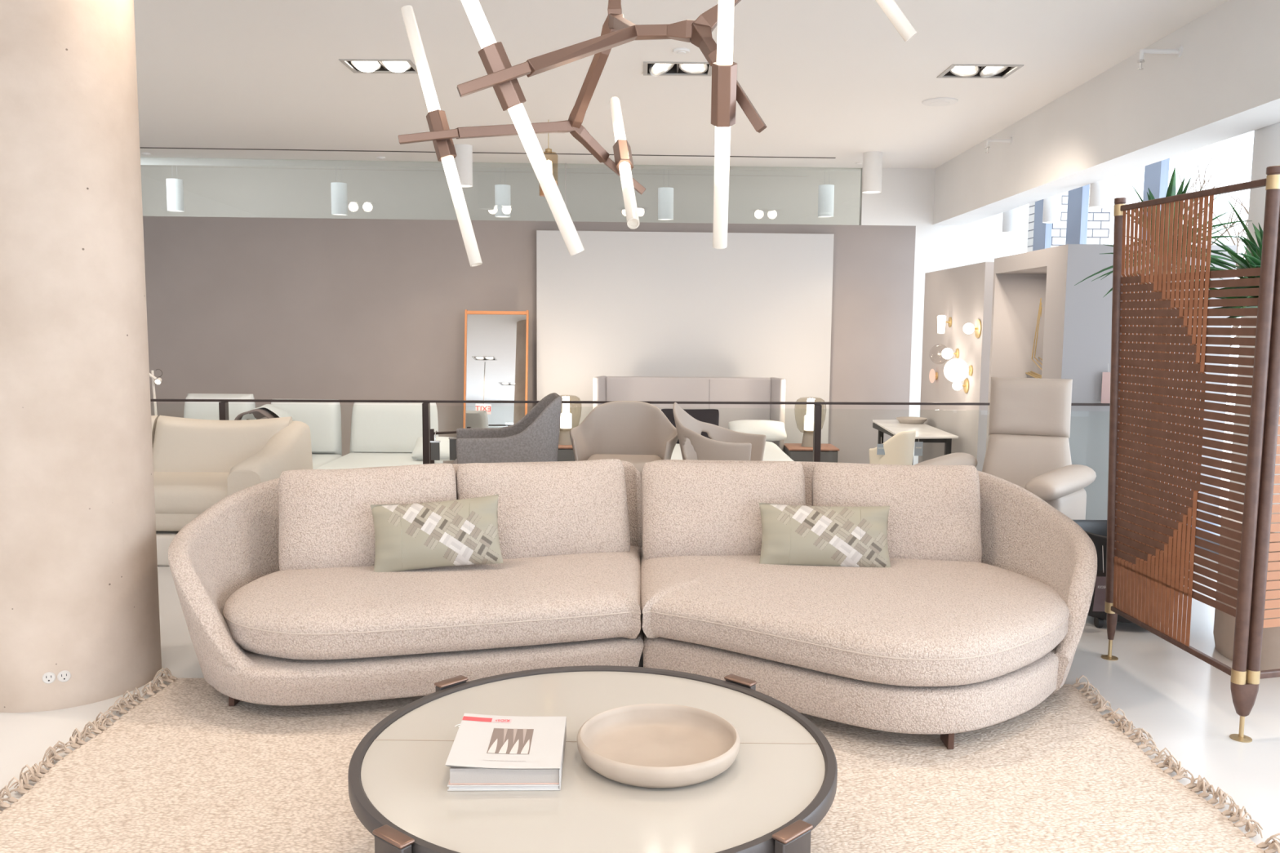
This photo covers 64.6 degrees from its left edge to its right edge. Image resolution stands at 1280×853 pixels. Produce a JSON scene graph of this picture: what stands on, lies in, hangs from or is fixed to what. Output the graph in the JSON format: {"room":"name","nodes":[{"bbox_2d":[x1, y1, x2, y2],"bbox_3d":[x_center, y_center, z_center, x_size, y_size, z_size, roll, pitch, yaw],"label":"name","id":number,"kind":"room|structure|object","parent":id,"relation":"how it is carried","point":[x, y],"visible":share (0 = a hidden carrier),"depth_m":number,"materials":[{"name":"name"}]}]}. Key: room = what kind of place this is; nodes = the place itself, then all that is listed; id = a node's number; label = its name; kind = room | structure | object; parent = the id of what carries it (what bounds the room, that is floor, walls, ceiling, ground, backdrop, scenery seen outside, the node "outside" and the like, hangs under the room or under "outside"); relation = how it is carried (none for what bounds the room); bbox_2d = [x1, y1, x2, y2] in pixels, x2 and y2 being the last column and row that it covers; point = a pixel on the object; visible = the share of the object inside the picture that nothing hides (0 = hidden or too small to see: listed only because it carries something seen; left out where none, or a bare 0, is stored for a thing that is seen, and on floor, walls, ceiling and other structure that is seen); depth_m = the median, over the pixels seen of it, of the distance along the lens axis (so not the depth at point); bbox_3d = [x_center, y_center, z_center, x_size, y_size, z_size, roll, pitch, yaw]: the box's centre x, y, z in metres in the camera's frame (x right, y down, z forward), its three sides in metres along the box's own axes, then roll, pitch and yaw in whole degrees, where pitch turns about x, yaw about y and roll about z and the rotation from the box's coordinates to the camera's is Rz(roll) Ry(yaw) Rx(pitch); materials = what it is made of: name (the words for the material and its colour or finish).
{"room":"store","nodes":[
{"label":"store","id":0,"kind":"room"},
{"bbox_2d":[142,168,1008,465],"bbox_3d":[-0.950,-1.230,11.780,10.495,3.580,0.120,0,6,-2],"label":"wall","id":1,"kind":"structure","parent":0,"point":[262,308],"depth_m":11.64,"materials":[{"name":"grey paint"}]},
{"bbox_2d":[536,230,834,443],"bbox_3d":[0.514,-0.826,11.749,3.405,2.808,0.130,0,6,-2],"label":"wall panel","id":2,"kind":"object","parent":1,"relation":"attached to","point":[628,304],"visible":0.64,"depth_m":11.63,"materials":[{"name":"grey paint"}]},
{"bbox_2d":[0,553,1279,852],"bbox_3d":[-0.511,1.316,3.959,11.400,0.450,17.600,0,6,0],"label":"floor","id":3,"kind":"structure","parent":0,"point":[1184,702],"depth_m":3.96,"materials":[{"name":"white tile"}]},
{"bbox_2d":[0,0,161,712],"bbox_3d":[-2.369,-0.582,4.028,0.722,3.280,0.722,0,6,0],"label":"concrete column","id":4,"kind":"structure","parent":3,"relation":"on","point":[79,580],"depth_m":3.81,"materials":[{"name":"beige concrete"}]},
{"bbox_2d":[149,368,162,415],"bbox_3d":[-4.239,0.162,8.969,0.240,1.341,0.240,0,6,0],"label":"floor lamp","id":5,"kind":"object","parent":3,"relation":"on","point":[158,380],"visible":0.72,"depth_m":8.90,"materials":[{"name":"white plastic"}]},
{"bbox_2d":[183,393,255,420],"bbox_3d":[-4.107,0.249,9.517,0.707,1.056,1.071,0,6,0],"label":"sofa","id":6,"kind":"object","parent":3,"relation":"on","point":[193,410],"visible":0.15,"depth_m":9.79,"materials":[{"name":"white fabric"}]},
{"bbox_2d":[151,415,312,565],"bbox_3d":[-3.573,0.378,6.505,2.660,0.835,0.934,0,6,0],"label":"leather sofa","id":7,"kind":"object","parent":3,"relation":"on","point":[198,464],"visible":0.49,"depth_m":6.63,"materials":[{"name":"beige leather"}]},
{"bbox_2d":[151,415,158,447],"bbox_3d":[-3.984,0.135,6.774,1.435,0.415,0.348,0,6,0],"label":"cushion","id":8,"kind":"object","parent":7,"relation":"on","point":[154,419],"depth_m":6.80,"materials":[{"name":"beige leather"}]},
{"bbox_2d":[153,471,229,514],"bbox_3d":[-2.881,0.420,6.376,0.915,0.190,0.650,0,6,0],"label":"seat cushion","id":9,"kind":"object","parent":7,"relation":"on","point":[175,492],"depth_m":6.07,"materials":[{"name":"beige leather"}]},
{"bbox_2d":[152,415,292,472],"bbox_3d":[-2.806,0.145,6.774,0.890,0.415,0.348,0,6,0],"label":"cushion","id":10,"kind":"object","parent":7,"relation":"on","point":[180,445],"depth_m":6.70,"materials":[{"name":"beige fabric"}]},
{"bbox_2d":[271,399,443,469],"bbox_3d":[-2.833,0.278,9.609,1.788,1.000,1.450,0,6,0],"label":"sofa","id":11,"kind":"object","parent":3,"relation":"on","point":[383,434],"visible":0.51,"depth_m":9.90,"materials":[{"name":"white fabric"}]},
{"bbox_2d":[234,404,294,421],"bbox_3d":[-3.436,-0.073,9.321,0.470,0.258,0.448,0,6,0],"label":"folded throw","id":12,"kind":"object","parent":11,"relation":"on","point":[268,411],"visible":0.64,"depth_m":9.22,"materials":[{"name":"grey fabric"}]},
{"bbox_2d":[271,399,342,455],"bbox_3d":[-3.311,0.007,10.011,0.728,0.551,0.264,0,6,0],"label":"cushion","id":13,"kind":"object","parent":11,"relation":"on","point":[323,420],"depth_m":9.90,"materials":[{"name":"white fabric"}]},
{"bbox_2d":[311,453,342,469],"bbox_3d":[-3.319,0.406,9.547,0.818,0.190,1.000,0,6,0],"label":"seat cushion","id":14,"kind":"object","parent":11,"relation":"on","point":[318,460],"depth_m":9.64,"materials":[{"name":"white fabric"}]},
{"bbox_2d":[315,452,443,469],"bbox_3d":[-2.420,0.412,9.471,0.960,0.210,1.150,0,6,0],"label":"seat cushion","id":15,"kind":"object","parent":11,"relation":"on","point":[352,460],"depth_m":9.37,"materials":[{"name":"white fabric"}]},
{"bbox_2d":[349,402,438,453],"bbox_3d":[-2.426,0.016,10.011,0.879,0.547,0.264,0,6,0],"label":"cushion","id":16,"kind":"object","parent":11,"relation":"on","point":[375,427],"depth_m":9.90,"materials":[{"name":"beige fabric"}]},
{"bbox_2d":[411,436,450,461],"bbox_3d":[-1.890,0.205,9.424,0.431,0.213,0.227,1,6,8],"label":"sofa pillow","id":17,"kind":"object","parent":11,"relation":"on","point":[417,453],"visible":0.48,"depth_m":9.35,"materials":[{"name":"white fabric"}]},
{"bbox_2d":[430,426,471,463],"bbox_3d":[-1.274,0.391,6.829,0.288,0.781,0.300,0,6,0],"label":"rack","id":18,"kind":"object","parent":3,"relation":"on","point":[432,430],"visible":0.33,"depth_m":6.79,"materials":[{"name":"grey metal"}]},
{"bbox_2d":[430,431,439,460],"bbox_3d":[-1.365,0.126,6.782,0.065,0.194,0.078,0,6,0],"label":"sample","id":19,"kind":"object","parent":18,"relation":"hanging from","point":[435,445],"visible":1,"depth_m":6.75,"materials":[{"name":"grey"}]},
{"bbox_2d":[448,437,457,460],"bbox_3d":[-1.214,0.126,6.782,0.119,0.192,0.078,0,6,0],"label":"sample","id":20,"kind":"object","parent":18,"relation":"hanging from","point":[452,440],"visible":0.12,"depth_m":6.75,"materials":[{"name":"grey"}]},
{"bbox_2d":[462,309,528,428],"bbox_3d":[-1.630,-0.358,11.438,0.719,1.911,0.283,1,6,1],"label":"leaning mirror","id":21,"kind":"object","parent":3,"relation":"on","point":[495,368],"visible":0.56,"depth_m":11.44,"materials":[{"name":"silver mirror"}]},
{"bbox_2d":[453,392,561,463],"bbox_3d":[-0.847,0.311,6.429,0.679,1.032,0.601,-1,6,-10],"label":"armchair","id":22,"kind":"object","parent":3,"relation":"on","point":[535,437],"visible":0.56,"depth_m":6.15,"materials":[{"name":"grey fabric"}]},
{"bbox_2d":[557,444,574,461],"bbox_3d":[-0.794,0.421,10.979,0.540,0.465,0.490,0,6,0],"label":"nightstand","id":23,"kind":"object","parent":3,"relation":"on","point":[565,453],"visible":0.06,"depth_m":10.74,"materials":[{"name":"grey paint"}]},
{"bbox_2d":[558,395,581,444],"bbox_3d":[-0.798,-0.073,10.912,0.340,0.530,0.340,0,6,0],"label":"bedside lamp","id":24,"kind":"object","parent":23,"relation":"on","point":[566,416],"visible":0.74,"depth_m":10.86,"materials":[{"name":"grey concrete"}]},
{"bbox_2d":[569,400,678,475],"bbox_3d":[-0.107,0.339,6.519,0.717,0.967,0.597,1,6,4],"label":"lounge chair","id":25,"kind":"object","parent":3,"relation":"on","point":[637,433],"visible":0.55,"depth_m":6.72,"materials":[{"name":"beige fabric"}]},
{"bbox_2d":[168,459,1097,749],"bbox_3d":[0.006,0.645,4.400,3.780,0.801,1.780,1,6,5],"label":"curved sofa","id":26,"kind":"object","parent":3,"relation":"on","point":[945,649],"visible":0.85,"depth_m":3.85,"materials":[{"name":"fabric"}]},
{"bbox_2d":[278,463,456,570],"bbox_3d":[-1.201,0.422,4.503,0.778,0.488,0.336,-1,6,-11],"label":"cushion","id":27,"kind":"object","parent":26,"relation":"on","point":[326,517],"visible":0.62,"depth_m":4.38,"materials":[{"name":"fabric"}]},
{"bbox_2d":[223,546,640,660],"bbox_3d":[-0.816,0.708,4.296,1.669,0.195,1.280,0,6,0],"label":"seat cushion","id":28,"kind":"object","parent":26,"relation":"on","point":[553,604],"depth_m":3.88,"materials":[{"name":"fabric"}]},
{"bbox_2d":[370,494,503,572],"bbox_3d":[-0.867,0.459,4.321,0.563,0.319,0.151,0,6,-7],"label":"lumbar pillow","id":29,"kind":"object","parent":26,"relation":"on","point":[464,531],"visible":1,"depth_m":4.28,"materials":[{"name":"fabric"}]},
{"bbox_2d":[455,458,630,559],"bbox_3d":[-0.448,0.404,4.713,0.797,0.482,0.336,-2,6,-19],"label":"cushion","id":30,"kind":"object","parent":26,"relation":"on","point":[574,507],"visible":0.7,"depth_m":4.61,"materials":[{"name":"fabric"}]},
{"bbox_2d":[641,461,805,559],"bbox_3d":[0.393,0.408,4.758,0.777,0.478,0.354,0,6,0],"label":"cushion","id":31,"kind":"object","parent":26,"relation":"on","point":[688,508],"visible":0.69,"depth_m":4.64,"materials":[{"name":"fabric"}]},
{"bbox_2d":[759,502,890,567],"bbox_3d":[0.814,0.484,4.471,0.577,0.268,0.148,1,6,4],"label":"lumbar pillow","id":32,"kind":"object","parent":26,"relation":"on","point":[792,535],"visible":1,"depth_m":4.43,"materials":[{"name":"fabric"}]},
{"bbox_2d":[640,546,1069,686],"bbox_3d":[0.868,0.731,4.201,1.770,0.196,1.523,0,6,0],"label":"seat cushion","id":33,"kind":"object","parent":26,"relation":"on","point":[998,620],"depth_m":3.83,"materials":[{"name":"fabric"}]},
{"bbox_2d":[811,462,982,562],"bbox_3d":[1.189,0.418,4.721,0.764,0.480,0.336,1,6,7],"label":"cushion","id":34,"kind":"object","parent":26,"relation":"on","point":[935,511],"visible":0.65,"depth_m":4.61,"materials":[{"name":"fabric"}]},
{"bbox_2d":[0,667,1279,852],"bbox_3d":[-0.073,1.198,2.645,3.911,0.064,3.211,0,6,0],"label":"woven rug","id":35,"kind":"object","parent":3,"relation":"on","point":[184,770],"visible":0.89,"depth_m":3.23,"materials":[{"name":"carpet"}]},
{"bbox_2d":[347,665,837,852],"bbox_3d":[-0.121,1.024,2.721,1.270,0.370,1.270,0,6,0],"label":"round coffee table","id":36,"kind":"object","parent":35,"relation":"on","point":[780,784],"visible":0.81,"depth_m":2.49,"materials":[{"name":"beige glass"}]},
{"bbox_2d":[447,733,566,791],"bbox_3d":[-0.335,0.862,2.621,0.283,0.014,0.333,0,6,0],"label":"book","id":37,"kind":"object","parent":36,"relation":"on","point":[483,787],"visible":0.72,"depth_m":2.46,"materials":[{"name":"grey paper"}]},
{"bbox_2d":[444,713,566,785],"bbox_3d":[-0.337,0.828,2.613,0.287,0.054,0.333,0,6,0],"label":"book","id":38,"kind":"object","parent":37,"relation":"on","point":[486,749],"visible":1,"depth_m":2.55,"materials":[{"name":"beige paper"}]},
{"bbox_2d":[486,728,533,754],"bbox_3d":[-0.332,0.810,2.609,0.110,0.003,0.159,0,6,0],"label":"photo","id":39,"kind":"object","parent":38,"relation":"on","point":[499,740],"depth_m":2.61,"materials":[{"name":"brown paper"}]},
{"bbox_2d":[577,703,739,788],"bbox_3d":[0.048,0.835,2.654,0.426,0.066,0.426,0,6,0],"label":"shallow bowl","id":40,"kind":"object","parent":36,"relation":"on","point":[645,745],"visible":1,"depth_m":2.69,"materials":[{"name":"beige ceramic"}]},
{"bbox_2d":[150,399,1177,464],"bbox_3d":[-0.252,0.283,7.088,8.300,0.958,0.060,0,6,0],"label":"guardrail","id":41,"kind":"object","parent":3,"relation":"on","point":[224,404],"visible":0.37,"depth_m":7.02,"materials":[{"name":"grey metal"}]},
{"bbox_2d":[592,375,785,451],"bbox_3d":[0.530,0.148,10.225,2.092,1.187,2.210,0,6,0],"label":"upholstered bed","id":42,"kind":"object","parent":3,"relation":"on","point":[604,388],"visible":0.21,"depth_m":11.18,"materials":[{"name":"grey fabric"}]},
{"bbox_2d":[671,441,793,461],"bbox_3d":[0.548,0.370,9.967,1.945,0.285,1.744,0,6,0],"label":"duvet","id":43,"kind":"object","parent":42,"relation":"on","point":[772,452],"visible":0.11,"depth_m":9.72,"materials":[{"name":"white fabric"}]},
{"bbox_2d":[661,408,719,444],"bbox_3d":[0.520,0.010,10.558,0.611,0.384,0.196,0,6,0],"label":"cushion","id":44,"kind":"object","parent":43,"relation":"on","point":[707,415],"visible":0.32,"depth_m":10.52,"materials":[{"name":"black fabric"}]},
{"bbox_2d":[728,419,786,441],"bbox_3d":[1.261,0.045,10.882,0.607,0.221,0.276,0,6,0],"label":"bed pillow","id":45,"kind":"object","parent":42,"relation":"on","point":[774,430],"visible":0.7,"depth_m":10.79,"materials":[{"name":"white fabric"}]},
{"bbox_2d":[672,402,766,461],"bbox_3d":[0.505,0.353,6.364,0.602,0.982,0.577,0,6,0],"label":"lounge chair","id":46,"kind":"object","parent":3,"relation":"on","point":[724,444],"visible":0.51,"depth_m":6.33,"materials":[{"name":"beige fabric"}]},
{"bbox_2d":[783,443,839,462],"bbox_3d":[1.841,0.444,10.979,0.540,0.465,0.490,0,6,0],"label":"nightstand","id":47,"kind":"object","parent":3,"relation":"on","point":[828,452],"visible":0.34,"depth_m":10.74,"materials":[{"name":"brown wood"}]},
{"bbox_2d":[795,396,819,447],"bbox_3d":[1.833,-0.050,10.912,0.340,0.530,0.340,0,6,0],"label":"bedside lamp","id":48,"kind":"object","parent":47,"relation":"on","point":[807,438],"visible":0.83,"depth_m":10.86,"materials":[{"name":"grey concrete"}]},
{"bbox_2d":[869,429,915,465],"bbox_3d":[2.265,0.442,9.187,0.432,0.849,0.446,0,6,0],"label":"desk chair","id":49,"kind":"object","parent":3,"relation":"on","point":[899,449],"visible":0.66,"depth_m":8.97,"materials":[{"name":"beige fabric"}]},
{"bbox_2d":[872,419,958,465],"bbox_3d":[2.727,0.376,10.378,0.580,0.740,1.729,0,6,0],"label":"writing desk","id":50,"kind":"object","parent":3,"relation":"on","point":[927,433],"visible":0.38,"depth_m":10.10,"materials":[{"name":"white wood"}]},
{"bbox_2d":[896,416,927,423],"bbox_3d":[2.895,-0.065,10.789,0.324,0.052,0.324,0,6,0],"label":"bowl","id":51,"kind":"object","parent":50,"relation":"on","point":[904,420],"visible":1,"depth_m":10.70,"materials":[{"name":"grey ceramic"}]},
{"bbox_2d":[914,377,1096,519],"bbox_3d":[2.113,0.326,5.792,0.890,1.182,0.909,6,8,44],"label":"recliner","id":52,"kind":"object","parent":3,"relation":"on","point":[1028,446],"visible":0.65,"depth_m":5.89,"materials":[{"name":"beige leather"}]},
{"bbox_2d":[1072,520,1191,627],"bbox_3d":[2.454,0.743,5.123,0.638,0.497,0.575,0,6,0],"label":"tub chair","id":53,"kind":"object","parent":3,"relation":"on","point":[1096,530],"visible":0.09,"depth_m":4.97,"materials":[{"name":"black leather"}]},
{"bbox_2d":[1093,545,1106,611],"bbox_3d":[2.234,0.731,4.917,0.094,0.350,0.041,-1,6,-12],"label":"price tag","id":54,"kind":"object","parent":53,"relation":"hanging from","point":[1099,604],"visible":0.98,"depth_m":4.91,"materials":[{"name":"grey"}]},
{"bbox_2d":[1074,165,1252,520],"bbox_3d":[2.790,-0.199,5.446,0.818,2.309,0.828,5,7,37],"label":"yucca","id":55,"kind":"object","parent":3,"relation":"on","point":[1171,190],"visible":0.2,"depth_m":5.32,"materials":[{"name":"green plant"}]},
{"bbox_2d":[1101,165,1279,742],"bbox_3d":[2.609,0.080,4.030,1.142,2.046,0.952,0,6,0],"label":"folding screen","id":56,"kind":"object","parent":3,"relation":"on","point":[1259,489],"visible":1,"depth_m":3.92,"materials":[{"name":"brown wood"}]},
{"bbox_2d":[1162,198,1279,671],"bbox_3d":[2.852,0.014,4.478,1.096,2.088,0.815,0,6,0],"label":"potted plant","id":57,"kind":"object","parent":3,"relation":"on","point":[1224,623],"visible":0.2,"depth_m":4.44,"materials":[{"name":"plant"}]},
{"bbox_2d":[1213,510,1279,671],"bbox_3d":[3.024,0.745,4.559,0.740,0.620,0.740,0,6,0],"label":"pot","id":58,"kind":"object","parent":3,"relation":"on","point":[1224,623],"depth_m":4.54,"materials":[{"name":"concrete"}]},
{"bbox_2d":[1227,122,1279,511],"bbox_3d":[3.936,-0.732,5.973,0.660,3.280,0.660,0,6,0],"label":"column","id":59,"kind":"structure","parent":3,"relation":"on","point":[1266,143],"depth_m":5.92,"materials":[{"name":"paint"}]},
{"bbox_2d":[133,0,1228,170],"bbox_3d":[-0.480,-2.298,3.380,11.400,0.300,17.200,0,6,0],"label":"ceiling","id":60,"kind":"structure","parent":0,"point":[837,79],"depth_m":7.40,"materials":[{"name":"white paint"}]},
{"bbox_2d":[338,58,417,73],"bbox_3d":[-1.833,-2.618,7.168,0.494,0.194,0.374,0,6,0],"label":"recessed light","id":61,"kind":"object","parent":60,"relation":"in","point":[355,65],"visible":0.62,"depth_m":7.15,"materials":[{"name":"grey"}]},
{"bbox_2d":[453,143,472,187],"bbox_3d":[-1.832,-2.694,10.466,0.200,0.410,0.200,0,6,0],"label":"ceiling spotlight","id":62,"kind":"object","parent":60,"relation":"attached to","point":[464,159],"visible":0.73,"depth_m":10.38,"materials":[{"name":"white paint"}]},
{"bbox_2d":[139,146,835,158],"bbox_3d":[-2.088,-2.938,10.840,8.430,0.006,0.024,0,6,-2],"label":"trim","id":63,"kind":"structure","parent":60,"relation":"attached to","point":[140,147],"depth_m":10.84,"materials":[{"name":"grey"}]},
{"bbox_2d":[398,0,916,266],"bbox_3d":[-0.137,-1.298,3.022,1.380,1.609,1.406,-5,8,-42],"label":"chandelier","id":64,"kind":"object","parent":60,"relation":"hanging from","point":[616,30],"visible":1,"depth_m":2.83,"materials":[{"name":"brown metal"}]},
{"bbox_2d":[400,4,482,266],"bbox_3d":[-0.655,-0.959,3.339,0.282,0.856,0.158,0,6,0],"label":"tube","id":65,"kind":"object","parent":64,"relation":"attached to","point":[440,133],"depth_m":3.32,"materials":[{"name":"white glass"}]},
{"bbox_2d":[461,0,584,255],"bbox_3d":[-0.351,-0.892,2.582,0.413,0.891,0.202,0,6,0],"label":"tube","id":66,"kind":"object","parent":64,"relation":"attached to","point":[501,75],"depth_m":2.59,"materials":[{"name":"white glass"}]},
{"bbox_2d":[609,96,639,229],"bbox_3d":[-0.061,-0.970,3.639,0.124,0.578,0.786,0,6,0],"label":"tube","id":67,"kind":"object","parent":64,"relation":"attached to","point":[623,165],"depth_m":3.58,"materials":[{"name":"white"}]},
{"bbox_2d":[711,0,737,248],"bbox_3d":[0.219,-0.869,2.644,0.069,0.776,0.408,0,6,0],"label":"tube","id":68,"kind":"object","parent":64,"relation":"attached to","point":[724,71],"depth_m":2.65,"materials":[{"name":"white glass"}]},
{"bbox_2d":[875,0,916,41],"bbox_3d":[0.515,-1.525,2.957,0.613,0.769,0.065,0,6,0],"label":"tube","id":69,"kind":"object","parent":64,"relation":"attached to","point":[891,10],"depth_m":2.97,"materials":[{"name":"white glass"}]},
{"bbox_2d":[643,61,711,76],"bbox_3d":[0.271,-2.596,7.169,0.494,0.203,0.374,0,6,0],"label":"recessed light","id":70,"kind":"object","parent":60,"relation":"in","point":[655,68],"visible":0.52,"depth_m":7.23,"materials":[{"name":"grey"}]},
{"bbox_2d":[862,151,882,193],"bbox_3d":[2.452,-2.680,10.687,0.200,0.410,0.200,0,6,0],"label":"ceiling spotlight","id":71,"kind":"object","parent":60,"relation":"attached to","point":[872,160],"visible":1,"depth_m":10.61,"materials":[{"name":"white paint"}]},
{"bbox_2d":[921,97,958,106],"bbox_3d":[2.416,-2.612,8.157,0.280,0.020,0.280,0,6,0],"label":"ceiling speaker","id":72,"kind":"object","parent":60,"relation":"attached to","point":[940,101],"visible":1,"depth_m":8.11,"materials":[{"name":"white paint"}]},
{"bbox_2d":[936,64,1023,78],"bbox_3d":[2.405,-2.588,7.168,0.494,0.183,0.374,0,6,0],"label":"recessed light","id":73,"kind":"object","parent":60,"relation":"in","point":[953,71],"visible":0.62,"depth_m":7.22,"materials":[{"name":"grey"}]},
{"bbox_2d":[1002,207,1018,232],"bbox_3d":[3.858,-2.437,10.500,0.156,0.831,0.156,0,6,0],"label":"light","id":74,"kind":"object","parent":60,"relation":"hanging from","point":[1011,217],"visible":0.7,"depth_m":10.47,"materials":[{"name":"white paint"}]},
{"bbox_2d":[1042,193,1062,222],"bbox_3d":[3.844,-2.321,9.406,0.156,0.836,0.156,0,6,0],"label":"light","id":75,"kind":"object","parent":60,"relation":"hanging from","point":[1051,205],"visible":0.66,"depth_m":9.38,"materials":[{"name":"white paint"}]},
{"bbox_2d":[1088,176,1113,208],"bbox_3d":[3.758,-2.200,8.212,0.172,0.828,0.172,0,6,0],"label":"light","id":76,"kind":"object","parent":60,"relation":"hanging from","point":[1101,191],"visible":0.69,"depth_m":8.18,"materials":[{"name":"white paint"}]},
{"bbox_2d":[933,0,1279,225],"bbox_3d":[3.350,-1.789,3.339,0.360,0.640,17.037,1,6,2],"label":"ceiling beam","id":77,"kind":"structure","parent":60,"relation":"attached to","point":[1224,84],"depth_m":6.71,"materials":[{"name":"white paint"}]},
{"bbox_2d":[1137,45,1182,70],"bbox_3d":[3.128,-2.225,6.101,0.254,0.140,0.070,0,6,0],"label":"sprinkler","id":78,"kind":"object","parent":77,"relation":"attached to","point":[1178,51],"visible":1,"depth_m":6.08,"materials":[{"name":"white paint"}]},
{"bbox_2d":[918,262,994,471],"bbox_3d":[3.173,-0.408,10.183,0.160,2.347,2.151,1,6,2],"label":"wall","id":79,"kind":"structure","parent":0,"point":[964,294],"depth_m":9.80,"materials":[{"name":"grey paint"}]},
{"bbox_2d":[937,315,951,333],"bbox_3d":[3.032,-1.019,10.100,0.136,0.187,0.100,0,6,0],"label":"wall lamp","id":80,"kind":"object","parent":79,"relation":"attached to","point":[941,319],"visible":1,"depth_m":10.07,"materials":[{"name":"white glass"}]},
{"bbox_2d":[943,358,973,382],"bbox_3d":[2.945,-0.519,9.382,0.253,0.224,0.224,0,6,0],"label":"wall lamp","id":81,"kind":"object","parent":79,"relation":"attached to","point":[956,370],"visible":1,"depth_m":9.31,"materials":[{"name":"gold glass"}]},
{"bbox_2d":[963,319,981,337],"bbox_3d":[3.000,-0.887,9.171,0.142,0.170,0.170,0,6,0],"label":"wall lamp","id":82,"kind":"object","parent":79,"relation":"attached to","point":[968,328],"visible":1,"depth_m":9.14,"materials":[{"name":"white glass"}]},
{"bbox_2d":[985,257,1046,453],"bbox_3d":[3.275,-0.259,8.735,0.520,2.354,0.049,1,6,2],"label":"wall","id":83,"kind":"structure","parent":0,"point":[1016,297],"depth_m":8.65,"materials":[{"name":"grey paint"}]},
{"bbox_2d":[995,248,1048,274],"bbox_3d":[3.264,-1.300,7.999,0.520,0.130,1.199,1,6,2],"label":"wall","id":84,"kind":"structure","parent":0,"point":[1035,262],"depth_m":8.00,"materials":[{"name":"grey paint"}]},
{"bbox_2d":[1041,244,1142,519],"bbox_3d":[3.228,-0.112,7.328,0.532,2.354,0.400,0,6,0],"label":"wall","id":85,"kind":"structure","parent":0,"point":[1077,320],"depth_m":7.12,"materials":[{"name":"grey paint"}]},
{"bbox_2d":[1100,363,1110,403],"bbox_3d":[3.273,-0.301,7.089,0.081,0.281,0.012,0,6,0],"label":"tag","id":86,"kind":"object","parent":85,"relation":"hanging from","point":[1105,389],"visible":0.74,"depth_m":7.09,"materials":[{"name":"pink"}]},
{"bbox_2d":[1131,244,1236,520],"bbox_3d":[3.801,-0.101,7.269,0.639,2.354,0.320,0,6,0],"label":"wall","id":87,"kind":"structure","parent":0,"point":[1233,247],"depth_m":7.08,"materials":[{"name":"grey"}]},
{"bbox_2d":[1032,158,1169,250],"bbox_3d":[4.049,-0.419,2.987,0.080,3.280,16.163,1,6,2],"label":"window","id":88,"kind":"structure","parent":87,"relation":"attached to","point":[1156,178],"depth_m":9.72,"materials":[{"name":"blue glass"}]},
{"label":"outside","id":89,"kind":"structure","parent":0,"visible":0},
{"bbox_2d":[1218,412,1234,510],"bbox_3d":[9.589,1.288,8.170,8.800,0.100,32.000,0,6,0],"label":"ground","id":90,"kind":"structure","parent":89,"point":[1229,413],"depth_m":15.06,"materials":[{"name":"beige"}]},
{"bbox_2d":[1026,191,1111,252],"bbox_3d":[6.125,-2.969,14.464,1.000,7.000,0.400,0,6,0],"label":"brick building","id":91,"kind":"structure","parent":90,"relation":"on","point":[1099,219],"depth_m":14.28,"materials":[{"name":"white brick"}]},
{"bbox_2d":[1175,155,1248,346],"bbox_3d":[7.467,-1.310,12.318,2.442,3.972,1.796,5,7,34],"label":"bare tree","id":92,"kind":"object","parent":90,"relation":"on","point":[1209,178],"visible":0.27,"depth_m":12.49,"materials":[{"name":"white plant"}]},
{"bbox_3d":[3.484,-0.127,8.114,0.098,2.224,1.200,0,6,0],"label":"wall","id":93,"kind":"structure","parent":0,"visible":0},
{"bbox_2d":[1026,297,1042,377],"bbox_3d":[3.390,-0.732,8.591,0.162,0.702,1.049,1,6,2],"label":"sculpture","id":94,"kind":"object","parent":93,"relation":"attached to","point":[1033,374],"visible":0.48,"depth_m":8.52,"materials":[{"name":"gold metal"}]},
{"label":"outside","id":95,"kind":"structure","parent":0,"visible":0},
{"bbox_2d":[140,164,861,225],"bbox_3d":[-1.478,-2.583,14.009,13.400,3.200,3.800,0,6,0],"label":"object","id":96,"kind":"structure","parent":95,"point":[593,195],"depth_m":15.71,"materials":[{"name":"glass"}]},
{"bbox_2d":[165,164,184,212],"bbox_3d":[-5.997,-3.329,13.030,0.200,1.091,0.200,0,6,0],"label":"pendant light","id":97,"kind":"object","parent":96,"relation":"hanging from","point":[175,187],"visible":0.98,"depth_m":12.99,"materials":[{"name":"white paint"}]},
{"bbox_2d":[330,166,347,215],"bbox_3d":[-3.880,-3.295,13.031,0.200,1.122,0.200,0,6,0],"label":"pendant light","id":98,"kind":"object","parent":96,"relation":"hanging from","point":[338,189],"visible":0.95,"depth_m":12.99,"materials":[{"name":"white paint"}]},
{"bbox_2d":[494,168,511,217],"bbox_3d":[-1.769,-3.272,13.032,0.200,1.132,0.200,0,6,0],"label":"pendant light","id":99,"kind":"object","parent":96,"relation":"hanging from","point":[502,192],"visible":0.95,"depth_m":12.99,"materials":[{"name":"white paint"}]},
{"bbox_2d":[657,168,673,220],"bbox_3d":[0.336,-3.246,13.033,0.200,1.149,0.200,0,6,0],"label":"pendant light","id":100,"kind":"object","parent":96,"relation":"hanging from","point":[665,194],"visible":0.97,"depth_m":12.99,"materials":[{"name":"white paint"}]},
{"bbox_2d":[817,170,834,217],"bbox_3d":[2.404,-3.254,13.030,0.200,1.097,0.200,0,6,0],"label":"pendant light","id":101,"kind":"object","parent":96,"relation":"hanging from","point":[826,192],"visible":0.94,"depth_m":12.99,"materials":[{"name":"white paint"}]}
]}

